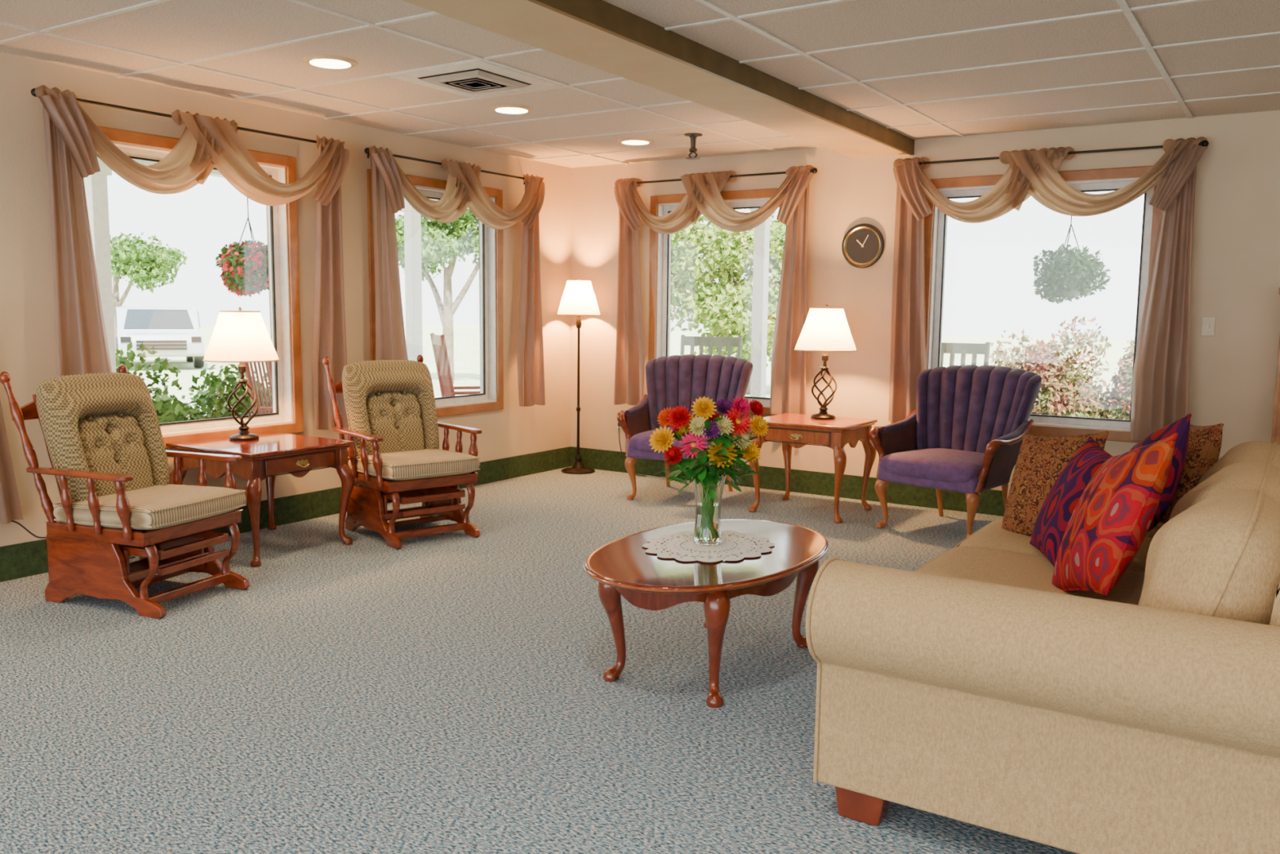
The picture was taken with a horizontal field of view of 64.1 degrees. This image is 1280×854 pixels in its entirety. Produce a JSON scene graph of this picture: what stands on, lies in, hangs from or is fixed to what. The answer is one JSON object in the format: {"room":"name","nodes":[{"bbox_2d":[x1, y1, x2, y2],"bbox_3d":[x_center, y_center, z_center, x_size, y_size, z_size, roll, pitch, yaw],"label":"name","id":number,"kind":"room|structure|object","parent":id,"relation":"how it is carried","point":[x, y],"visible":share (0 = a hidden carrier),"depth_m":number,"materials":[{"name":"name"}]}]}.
{"room":"care facility","nodes":[
{"label":"care facility","id":0,"kind":"room"},
{"bbox_2d":[97,156,468,208],"bbox_3d":[-0.580,-1.594,3.454,10.500,0.250,13.500,5,8,33],"label":"porch roof","id":1,"kind":"structure","parent":0,"point":[214,173],"depth_m":8.32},
{"bbox_2d":[215,197,268,297],"bbox_3d":[-3.326,-1.606,8.729,0.597,0.995,0.559,5,8,33],"label":"hanging flower basket","id":2,"kind":"object","parent":1,"relation":"hanging from","point":[245,268],"visible":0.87,"depth_m":8.64,"materials":[{"name":"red plant"}]},
{"bbox_2d":[1032,215,1111,303],"bbox_3d":[3.667,-1.535,8.698,0.614,0.974,0.585,-3,7,-29],"label":"hanging flower basket","id":3,"kind":"object","parent":1,"relation":"hanging from","point":[1072,275],"visible":1,"depth_m":8.63,"materials":[{"name":"green plant"}]},
{"bbox_2d":[0,53,571,546],"bbox_3d":[-3.603,-0.424,4.147,0.150,2.500,11.150,5,8,33],"label":"wall","id":4,"kind":"structure","parent":0,"point":[28,326],"depth_m":6.22,"materials":[{"name":"paint"}]},
{"bbox_2d":[0,400,22,523],"bbox_3d":[-3.104,-0.054,4.700,0.080,1.050,0.450,5,8,33],"label":"window curtain","id":5,"kind":"object","parent":4,"relation":"hanging from","point":[10,504],"visible":1,"depth_m":4.88,"materials":[{"name":"beige fabric"}]},
{"bbox_2d":[31,84,349,429],"bbox_3d":[-2.341,-0.810,5.686,0.258,1.799,1.870,5,8,33],"label":"window curtain","id":6,"kind":"object","parent":4,"relation":"hanging from","point":[73,141],"visible":0.92,"depth_m":5.32,"materials":[{"name":"brown fabric"}]},
{"bbox_2d":[97,125,303,448],"bbox_3d":[-2.475,-0.737,5.697,0.020,1.677,1.400,5,8,33],"label":"window frame","id":7,"kind":"structure","parent":4,"relation":"attached to","point":[114,135],"depth_m":6.18,"materials":[{"name":"brown wood"}]},
{"bbox_2d":[111,141,293,436],"bbox_3d":[-2.534,-0.741,5.735,0.120,1.550,1.280,5,8,33],"label":"window","id":8,"kind":"structure","parent":4,"relation":"in","point":[127,151],"depth_m":6.22,"materials":[{"name":"white plastic"}]},
{"bbox_2d":[128,155,278,425],"bbox_3d":[-2.545,-0.742,5.742,0.015,1.440,1.170,5,8,33],"label":"bead","id":9,"kind":"object","parent":8,"relation":"attached to","point":[131,157],"visible":0.44,"depth_m":6.20,"materials":[{"name":"brown metal"}]},
{"bbox_2d":[0,446,570,582],"bbox_3d":[-3.589,0.746,4.174,0.012,0.170,11.000,5,8,33],"label":"baseboard","id":10,"kind":"structure","parent":4,"relation":"attached to","point":[24,559],"depth_m":6.41,"materials":[{"name":"green paint"}]},
{"bbox_2d":[366,168,503,417],"bbox_3d":[-1.421,-0.911,7.310,0.020,1.677,1.330,5,8,33],"label":"window frame","id":11,"kind":"structure","parent":4,"relation":"attached to","point":[420,181],"depth_m":7.62,"materials":[{"name":"brown wood"}]},
{"bbox_2d":[364,145,545,406],"bbox_3d":[-1.245,-0.991,7.360,0.260,1.799,1.790,5,8,33],"label":"window curtain","id":12,"kind":"object","parent":4,"relation":"attached to","point":[390,185],"visible":0.99,"depth_m":7.13,"materials":[{"name":"brown fabric"}]},
{"bbox_2d":[413,185,496,408],"bbox_3d":[-1.479,-0.915,7.348,0.120,1.550,1.210,5,8,33],"label":"window","id":13,"kind":"structure","parent":4,"relation":"in","point":[491,232],"depth_m":7.82,"materials":[{"name":"white plastic"}]},
{"bbox_2d":[426,196,485,399],"bbox_3d":[-1.490,-0.916,7.355,0.015,1.440,1.100,5,8,33],"label":"bead","id":14,"kind":"object","parent":13,"relation":"attached to","point":[429,197],"visible":0.33,"depth_m":7.80,"materials":[{"name":"brown metal"}]},
{"bbox_2d":[0,466,1078,853],"bbox_3d":[-0.264,1.153,2.133,8.150,0.100,11.150,5,8,33],"label":"floor","id":15,"kind":"structure","parent":0,"point":[446,692],"depth_m":3.48,"materials":[{"name":"carpet"}]},
{"bbox_2d":[11,520,135,558],"bbox_3d":[-2.860,0.571,5.176,0.024,0.304,0.604,6,8,37],"label":"power cord","id":16,"kind":"object","parent":15,"relation":"on","point":[13,521],"visible":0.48,"depth_m":5.00,"materials":[{"name":"brown plastic"}]},
{"bbox_2d":[0,364,249,618],"bbox_3d":[-2.328,0.260,4.714,0.826,1.039,0.702,3,7,21],"label":"rocking chair","id":17,"kind":"object","parent":15,"relation":"on","point":[108,455],"visible":1,"depth_m":4.56,"materials":[{"name":"brown wood"}]},
{"bbox_2d":[35,373,169,502],"bbox_3d":[-2.471,0.063,4.749,0.279,0.612,0.572,3,7,21],"label":"cushion","id":18,"kind":"object","parent":17,"relation":"on","point":[92,422],"depth_m":4.67,"materials":[{"name":"fabric"}]},
{"bbox_2d":[53,484,246,529],"bbox_3d":[-2.232,0.359,4.687,0.600,0.130,0.580,3,7,21],"label":"seat cushion","id":19,"kind":"object","parent":17,"relation":"on","point":[148,506],"depth_m":4.51,"materials":[{"name":"fabric"}]},
{"bbox_2d":[165,431,355,567],"bbox_3d":[-2.099,0.382,5.698,0.754,0.604,0.695,5,8,33],"label":"end table","id":20,"kind":"object","parent":15,"relation":"on","point":[274,453],"visible":0.83,"depth_m":5.51,"materials":[{"name":"brown wood"}]},
{"bbox_2d":[202,306,279,440],"bbox_3d":[-2.233,-0.301,5.742,0.404,0.740,0.404,5,8,33],"label":"table lamp","id":21,"kind":"object","parent":20,"relation":"on","point":[240,336],"visible":1,"depth_m":5.61,"materials":[{"name":"fabric"}]},
{"bbox_2d":[322,354,482,549],"bbox_3d":[-1.399,0.111,6.096,0.702,1.039,0.826,-5,9,-40],"label":"rocking chair","id":22,"kind":"object","parent":15,"relation":"on","point":[395,456],"visible":0.98,"depth_m":6.03,"materials":[{"name":"beige fabric"}]},
{"bbox_2d":[342,360,439,456],"bbox_3d":[-1.497,-0.093,6.194,0.572,0.612,0.279,-5,9,-40],"label":"cushion","id":23,"kind":"object","parent":22,"relation":"on","point":[393,400],"depth_m":6.14,"materials":[{"name":"fabric"}]},
{"bbox_2d":[348,448,479,479],"bbox_3d":[-1.333,0.215,6.027,0.580,0.130,0.600,-5,9,-40],"label":"seat cushion","id":24,"kind":"object","parent":22,"relation":"on","point":[393,464],"depth_m":5.85,"materials":[{"name":"fabric"}]},
{"bbox_2d":[556,278,600,474],"bbox_3d":[-0.504,-0.420,8.389,0.358,1.590,0.358,5,8,33],"label":"floor lamp","id":25,"kind":"object","parent":15,"relation":"on","point":[578,299],"visible":1,"depth_m":8.23,"materials":[{"name":"fabric"}]},
{"bbox_2d":[616,354,752,499],"bbox_3d":[0.342,0.002,7.395,0.862,1.027,0.750,3,7,21],"label":"armchair","id":26,"kind":"object","parent":15,"relation":"on","point":[673,380],"visible":0.54,"depth_m":7.55,"materials":[{"name":"purple fabric"}]},
{"bbox_2d":[628,426,719,454],"bbox_3d":[0.314,0.103,7.336,0.635,0.150,0.600,3,7,21],"label":"seat cushion","id":27,"kind":"object","parent":26,"relation":"on","point":[639,443],"depth_m":7.16,"materials":[{"name":"purple fabric"}]},
{"bbox_2d":[583,519,828,707],"bbox_3d":[0.269,0.689,3.888,0.792,0.468,1.215,5,8,33],"label":"coffee table","id":28,"kind":"object","parent":15,"relation":"on","point":[623,566],"visible":0.89,"depth_m":3.62,"materials":[{"name":"brown wood"}]},
{"bbox_2d":[642,530,774,562],"bbox_3d":[0.263,0.450,3.903,0.477,0.001,0.554,5,8,33],"label":"lace doily","id":29,"kind":"object","parent":28,"relation":"on","point":[762,545],"visible":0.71,"depth_m":3.86,"materials":[{"name":"fabric"}]},
{"bbox_2d":[648,395,768,545],"bbox_3d":[0.273,0.161,3.920,0.425,0.567,0.384,-5,9,-43],"label":"flower vase","id":30,"kind":"object","parent":29,"relation":"on","point":[708,482],"visible":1,"depth_m":3.84,"materials":[{"name":"clear glass"}]},
{"bbox_2d":[747,413,877,523],"bbox_3d":[1.159,0.265,6.896,0.695,0.633,0.614,5,8,33],"label":"end table","id":31,"kind":"object","parent":15,"relation":"on","point":[794,430],"visible":0.94,"depth_m":6.71,"materials":[{"name":"brown wood"}]},
{"bbox_2d":[794,304,857,419],"bbox_3d":[1.249,-0.441,6.905,0.420,0.770,0.420,5,8,33],"label":"table lamp","id":32,"kind":"object","parent":31,"relation":"on","point":[825,330],"visible":1,"depth_m":6.76,"materials":[{"name":"fabric"}]},
{"bbox_2d":[868,364,1041,537],"bbox_3d":[1.957,0.140,6.354,0.750,1.027,0.862,-6,9,-43],"label":"armchair","id":33,"kind":"object","parent":15,"relation":"on","point":[968,424],"visible":0.95,"depth_m":6.37,"materials":[{"name":"purple fabric"}]},
{"bbox_2d":[879,448,984,483],"bbox_3d":[1.901,0.238,6.313,0.600,0.150,0.635,-6,9,-43],"label":"seat cushion","id":34,"kind":"object","parent":33,"relation":"on","point":[903,465],"depth_m":6.16,"materials":[{"name":"purple fabric"}]},
{"bbox_2d":[805,440,1279,853],"bbox_3d":[1.565,0.538,3.306,1.300,0.896,2.382,5,8,33],"label":"sofa","id":35,"kind":"object","parent":15,"relation":"on","point":[1142,717],"visible":0.97,"depth_m":2.39,"materials":[{"name":"fabric"}]},
{"bbox_2d":[916,546,1144,604],"bbox_3d":[1.379,0.584,3.433,0.860,0.205,0.619,5,8,33],"label":"seat cushion","id":36,"kind":"object","parent":35,"relation":"on","point":[994,566],"depth_m":3.43,"materials":[{"name":"fabric"}]},
{"bbox_2d":[1000,431,1108,536],"bbox_3d":[1.587,0.230,3.948,0.224,0.468,0.471,-3,7,-27],"label":"throw pillow","id":37,"kind":"object","parent":35,"relation":"on","point":[1041,460],"visible":0.56,"depth_m":3.94,"materials":[{"name":"brown fabric"}]},
{"bbox_2d":[958,519,1152,573],"bbox_3d":[1.719,0.528,3.952,0.860,0.205,0.619,5,8,33],"label":"seat cushion","id":38,"kind":"object","parent":35,"relation":"on","point":[991,535],"depth_m":3.89,"materials":[{"name":"fabric"}]},
{"bbox_2d":[1029,436,1112,566],"bbox_3d":[1.512,0.278,3.523,0.234,0.450,0.469,2,7,10],"label":"throw pillow","id":39,"kind":"object","parent":35,"relation":"on","point":[1053,518],"visible":0.46,"depth_m":3.50,"materials":[{"name":"purple fabric"}]},
{"bbox_2d":[1051,432,1177,595],"bbox_3d":[1.431,0.283,3.121,0.249,0.582,0.624,2,7,9],"label":"throw pillow","id":40,"kind":"object","parent":35,"relation":"on","point":[1110,521],"visible":0.95,"depth_m":2.95,"materials":[{"name":"red fabric"}]},
{"bbox_2d":[1129,413,1191,531],"bbox_3d":[1.740,0.199,3.533,0.219,0.522,0.557,2,7,12],"label":"throw pillow","id":41,"kind":"object","parent":35,"relation":"on","point":[1181,426],"visible":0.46,"depth_m":3.37,"materials":[{"name":"purple fabric"}]},
{"bbox_2d":[1160,422,1223,524],"bbox_3d":[1.992,0.174,3.773,0.207,0.422,0.454,3,7,17],"label":"throw pillow","id":42,"kind":"object","parent":35,"relation":"on","point":[1204,446],"visible":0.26,"depth_m":3.60,"materials":[{"name":"brown fabric"}]},
{"bbox_2d":[1137,488,1279,624],"bbox_3d":[1.473,0.409,2.605,0.365,0.479,0.643,5,8,33],"label":"cushion","id":43,"kind":"object","parent":35,"relation":"on","point":[1220,556],"depth_m":2.36,"materials":[{"name":"fabric"}]},
{"bbox_2d":[1168,460,1279,519],"bbox_3d":[1.814,0.353,3.123,0.361,0.480,0.643,5,8,33],"label":"cushion","id":44,"kind":"object","parent":35,"relation":"on","point":[1251,474],"depth_m":2.98,"materials":[{"name":"fabric"}]},
{"bbox_2d":[1195,440,1279,485],"bbox_3d":[2.149,0.296,3.646,0.373,0.480,0.643,5,8,33],"label":"cushion","id":45,"kind":"object","parent":35,"relation":"on","point":[1265,451],"depth_m":3.52,"materials":[{"name":"fabric"}]},
{"bbox_2d":[1271,287,1279,444],"bbox_3d":[3.813,-0.005,5.593,0.640,1.500,0.389,5,8,33],"label":"cabinet","id":46,"kind":"object","parent":15,"relation":"on","point":[1275,436],"visible":0.25,"depth_m":5.60,"materials":[{"name":"brown wood"}]},
{"bbox_2d":[0,0,1279,168],"bbox_3d":[-0.235,-1.439,1.835,8.150,0.120,11.150,5,8,33],"label":"ceiling","id":47,"kind":"structure","parent":0,"point":[182,31],"depth_m":4.78,"materials":[{"name":"tile"}]},
{"bbox_2d":[302,54,357,69],"bbox_3d":[-1.476,-1.736,4.876,0.250,0.014,0.250,5,8,33],"label":"recessed light","id":48,"kind":"object","parent":47,"relation":"in","point":[324,61],"visible":1,"depth_m":4.84,"materials":[{"name":"white plastic"}]},
{"bbox_2d":[385,60,561,97],"bbox_3d":[-0.842,-1.761,5.227,0.630,0.030,0.630,5,8,33],"label":"ceiling vent","id":49,"kind":"object","parent":47,"relation":"in","point":[477,78],"depth_m":5.15,"materials":[{"name":"white metal"}]},
{"bbox_2d":[489,104,533,114],"bbox_3d":[-0.751,-1.855,5.984,0.250,0.014,0.250,5,8,33],"label":"recessed light","id":50,"kind":"object","parent":47,"relation":"in","point":[501,108],"visible":1,"depth_m":5.94,"materials":[{"name":"white"}]},
{"bbox_2d":[617,137,653,145],"bbox_3d":[-0.032,-1.974,7.085,0.250,0.014,0.250,5,8,33],"label":"recessed light","id":51,"kind":"object","parent":47,"relation":"in","point":[630,141],"visible":1,"depth_m":7.03,"materials":[{"name":"white"}]},
{"bbox_2d":[0,0,1279,164],"bbox_3d":[-0.214,-1.365,1.739,8.000,0.009,11.000,5,8,33],"label":"grid","id":52,"kind":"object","parent":47,"relation":"attached to","point":[1125,8],"depth_m":4.86,"materials":[{"name":"white metal"}]},
{"bbox_2d":[401,0,914,158],"bbox_3d":[-1.325,-1.415,2.460,0.390,0.095,11.000,5,8,33],"label":"ceiling beam","id":53,"kind":"structure","parent":47,"relation":"attached to","point":[525,21],"depth_m":4.50,"materials":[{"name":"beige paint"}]},
{"bbox_2d":[684,133,702,159],"bbox_3d":[0.354,-1.864,6.809,0.122,0.160,0.122,5,8,33],"label":"sprinkler","id":54,"kind":"object","parent":47,"relation":"attached to","point":[693,136],"visible":1,"depth_m":6.79,"materials":[{"name":"silver metal"}]},
{"bbox_2d":[570,110,1279,490],"bbox_3d":[2.811,-0.627,6.529,8.000,2.500,0.150,5,8,33],"label":"wall","id":55,"kind":"structure","parent":0,"point":[1235,270],"depth_m":7.08,"materials":[{"name":"paint"}]},
{"bbox_2d":[617,420,646,475],"bbox_3d":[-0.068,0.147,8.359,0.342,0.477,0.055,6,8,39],"label":"wall outlet","id":56,"kind":"object","parent":55,"relation":"attached to","point":[619,426],"visible":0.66,"depth_m":8.41,"materials":[{"name":"white plastic"}]},
{"bbox_2d":[648,187,778,416],"bbox_3d":[0.621,-0.947,7.825,1.300,1.677,0.020,5,8,33],"label":"window frame","id":57,"kind":"structure","parent":55,"relation":"attached to","point":[655,200],"depth_m":8.09,"materials":[{"name":"brown wood"}]},
{"bbox_2d":[656,197,770,407],"bbox_3d":[0.659,-0.953,7.883,1.180,1.550,0.120,5,8,33],"label":"window","id":58,"kind":"structure","parent":55,"relation":"in","point":[755,203],"depth_m":8.15,"materials":[{"name":"white plastic"}]},
{"bbox_2d":[666,206,779,399],"bbox_3d":[0.665,-0.954,7.894,1.070,1.440,0.015,5,8,33],"label":"bead","id":59,"kind":"object","parent":58,"relation":"attached to","point":[668,251],"visible":0.25,"depth_m":8.15,"materials":[{"name":"brown metal"}]},
{"bbox_2d":[613,164,817,414],"bbox_3d":[0.501,-1.018,7.761,1.720,1.799,0.256,5,8,33],"label":"window curtain","id":60,"kind":"object","parent":55,"relation":"attached to","point":[703,197],"visible":1,"depth_m":7.56,"materials":[{"name":"brown fabric"}]},
{"bbox_2d":[570,446,1004,515],"bbox_3d":[2.759,0.538,6.591,7.988,0.170,0.012,5,8,33],"label":"baseboard","id":61,"kind":"structure","parent":55,"relation":"attached to","point":[991,501],"depth_m":7.50,"materials":[{"name":"green paint"}]},
{"bbox_2d":[841,223,884,268],"bbox_3d":[1.559,-1.268,7.166,0.310,0.310,0.035,5,8,33],"label":"wall clock","id":62,"kind":"object","parent":55,"relation":"attached to","point":[863,244],"visible":1,"depth_m":7.16,"materials":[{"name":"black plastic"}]},
{"bbox_2d":[927,177,1154,431],"bbox_3d":[2.566,-0.790,6.654,1.340,1.550,0.120,5,8,33],"label":"window","id":63,"kind":"structure","parent":55,"relation":"in","point":[1108,185],"depth_m":6.68,"materials":[{"name":"white plastic"}]},
{"bbox_2d":[937,188,1146,422],"bbox_3d":[2.572,-0.791,6.664,1.230,1.440,0.015,5,8,33],"label":"bead","id":64,"kind":"object","parent":63,"relation":"attached to","point":[1115,189],"visible":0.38,"depth_m":6.52,"materials":[{"name":"white metal"}]},
{"bbox_2d":[924,165,1160,442],"bbox_3d":[2.528,-0.784,6.595,1.460,1.677,0.020,5,8,33],"label":"window frame","id":65,"kind":"structure","parent":55,"relation":"attached to","point":[1132,171],"depth_m":6.57,"materials":[{"name":"brown wood"}]},
{"bbox_2d":[888,137,1208,439],"bbox_3d":[2.474,-0.849,6.483,1.871,1.799,0.266,5,8,33],"label":"window curtain","id":66,"kind":"object","parent":55,"relation":"attached to","point":[1159,392],"visible":0.97,"depth_m":6.21,"materials":[{"name":"brown fabric"}]},
{"bbox_2d":[1200,315,1215,336],"bbox_3d":[3.369,-0.598,6.065,0.072,0.116,0.020,5,8,33],"label":"light switch","id":67,"kind":"object","parent":55,"relation":"attached to","point":[1208,322],"visible":1,"depth_m":6.07,"materials":[{"name":"white plastic"}]},
{"label":"outside","id":68,"kind":"structure","parent":0,"visible":0},
{"bbox_2d":[116,323,1134,418],"bbox_3d":[7.578,-0.854,21.292,120.000,0.080,90.000,5,8,33],"label":"lawn","id":69,"kind":"structure","parent":68,"point":[466,336],"depth_m":31.51,"materials":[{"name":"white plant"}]},
{"bbox_2d":[109,231,186,353],"bbox_3d":[-14.920,-3.834,29.302,4.484,3.510,2.384,5,8,33],"label":"tree","id":70,"kind":"object","parent":69,"relation":"on","point":[138,260],"visible":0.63,"depth_m":28.53,"materials":[{"name":"green plant"}]},
{"bbox_2d":[115,306,204,368],"bbox_3d":[-11.412,-2.145,24.206,1.760,1.380,4.330,-3,7,-27],"label":"parked car","id":71,"kind":"object","parent":69,"relation":"on","point":[174,331],"visible":0.81,"depth_m":22.93,"materials":[{"name":"paint"}]},
{"bbox_2d":[120,336,201,350],"bbox_3d":[-10.451,-1.825,22.347,1.600,0.290,0.100,-3,7,-27],"label":"grille","id":72,"kind":"object","parent":71,"relation":"attached to","point":[161,343],"depth_m":22.36,"materials":[{"name":"white plastic"}]},
{"bbox_2d":[115,342,272,423],"bbox_3d":[-3.984,-0.220,9.296,1.348,1.114,4.538,5,8,33],"label":"shrub","id":73,"kind":"object","parent":69,"relation":"on","point":[166,411],"visible":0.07,"depth_m":9.18,"materials":[{"name":"green plant"}]},
{"bbox_2d":[395,208,479,383],"bbox_3d":[-3.687,-2.858,19.507,3.465,4.060,1.992,4,7,24],"label":"tree","id":74,"kind":"object","parent":69,"relation":"on","point":[439,241],"visible":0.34,"depth_m":19.22,"materials":[{"name":"green plant"}]},
{"bbox_2d":[670,208,786,394],"bbox_3d":[1.951,-2.550,17.855,6.194,3.948,2.385,5,8,33],"label":"tree","id":75,"kind":"object","parent":69,"relation":"on","point":[729,251],"visible":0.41,"depth_m":17.56,"materials":[{"name":"green plant"}]},
{"bbox_2d":[989,315,1134,420],"bbox_3d":[4.669,-0.431,10.541,2.212,1.423,1.160,5,8,33],"label":"shrub","id":76,"kind":"object","parent":69,"relation":"on","point":[1060,393],"visible":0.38,"depth_m":10.45,"materials":[{"name":"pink plant"}]},
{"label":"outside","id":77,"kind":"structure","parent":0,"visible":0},
{"bbox_3d":[16.364,3.603,-16.665,63.600,0.100,35.500,5,8,33],"label":"floor","id":78,"kind":"structure","parent":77,"visible":0},
{"bbox_2d":[84,157,115,372],"bbox_3d":[-4.026,-0.733,7.659,0.170,2.500,0.170,5,8,33],"label":"shaft","id":79,"kind":"object","parent":78,"relation":"on","point":[95,184],"visible":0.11,"depth_m":7.55,"materials":[{"name":"white paint"}]},
{"bbox_2d":[244,361,272,414],"bbox_3d":[-2.604,-0.076,7.792,0.932,1.211,0.660,0,7,-3],"label":"rocking chair","id":80,"kind":"object","parent":78,"relation":"on","point":[268,364],"visible":0.04,"depth_m":7.65,"materials":[{"name":"red wood"}]},
{"bbox_2d":[400,199,422,360],"bbox_3d":[-2.281,-1.020,10.327,0.170,2.500,0.170,5,8,33],"label":"shaft","id":81,"kind":"object","parent":78,"relation":"on","point":[412,219],"visible":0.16,"depth_m":10.23,"materials":[{"name":"white paint"}]},
{"bbox_2d":[430,333,479,396],"bbox_3d":[-1.538,-0.249,9.405,0.932,1.211,0.660,-2,7,-20],"label":"rocking chair","id":82,"kind":"object","parent":78,"relation":"on","point":[438,342],"visible":0.27,"depth_m":9.27,"materials":[{"name":"red wood"}]},
{"bbox_2d":[680,334,742,358],"bbox_3d":[0.590,-0.241,9.539,0.660,1.211,0.932,2,7,16],"label":"rocking chair","id":83,"kind":"object","parent":78,"relation":"on","point":[701,341],"visible":0.06,"depth_m":9.76,"materials":[{"name":"grey wood"}]},
{"bbox_2d":[750,208,773,397],"bbox_3d":[1.200,-0.976,10.274,0.170,2.500,0.170,5,8,33],"label":"shaft","id":84,"kind":"object","parent":78,"relation":"on","point":[762,232],"visible":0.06,"depth_m":10.20,"materials":[{"name":"white paint"}]},
{"bbox_2d":[940,342,990,366],"bbox_3d":[2.496,-0.092,8.430,0.660,1.211,0.932,4,7,27],"label":"rocking chair","id":85,"kind":"object","parent":78,"relation":"on","point":[972,348],"visible":0.05,"depth_m":8.58,"materials":[{"name":"grey wood"}]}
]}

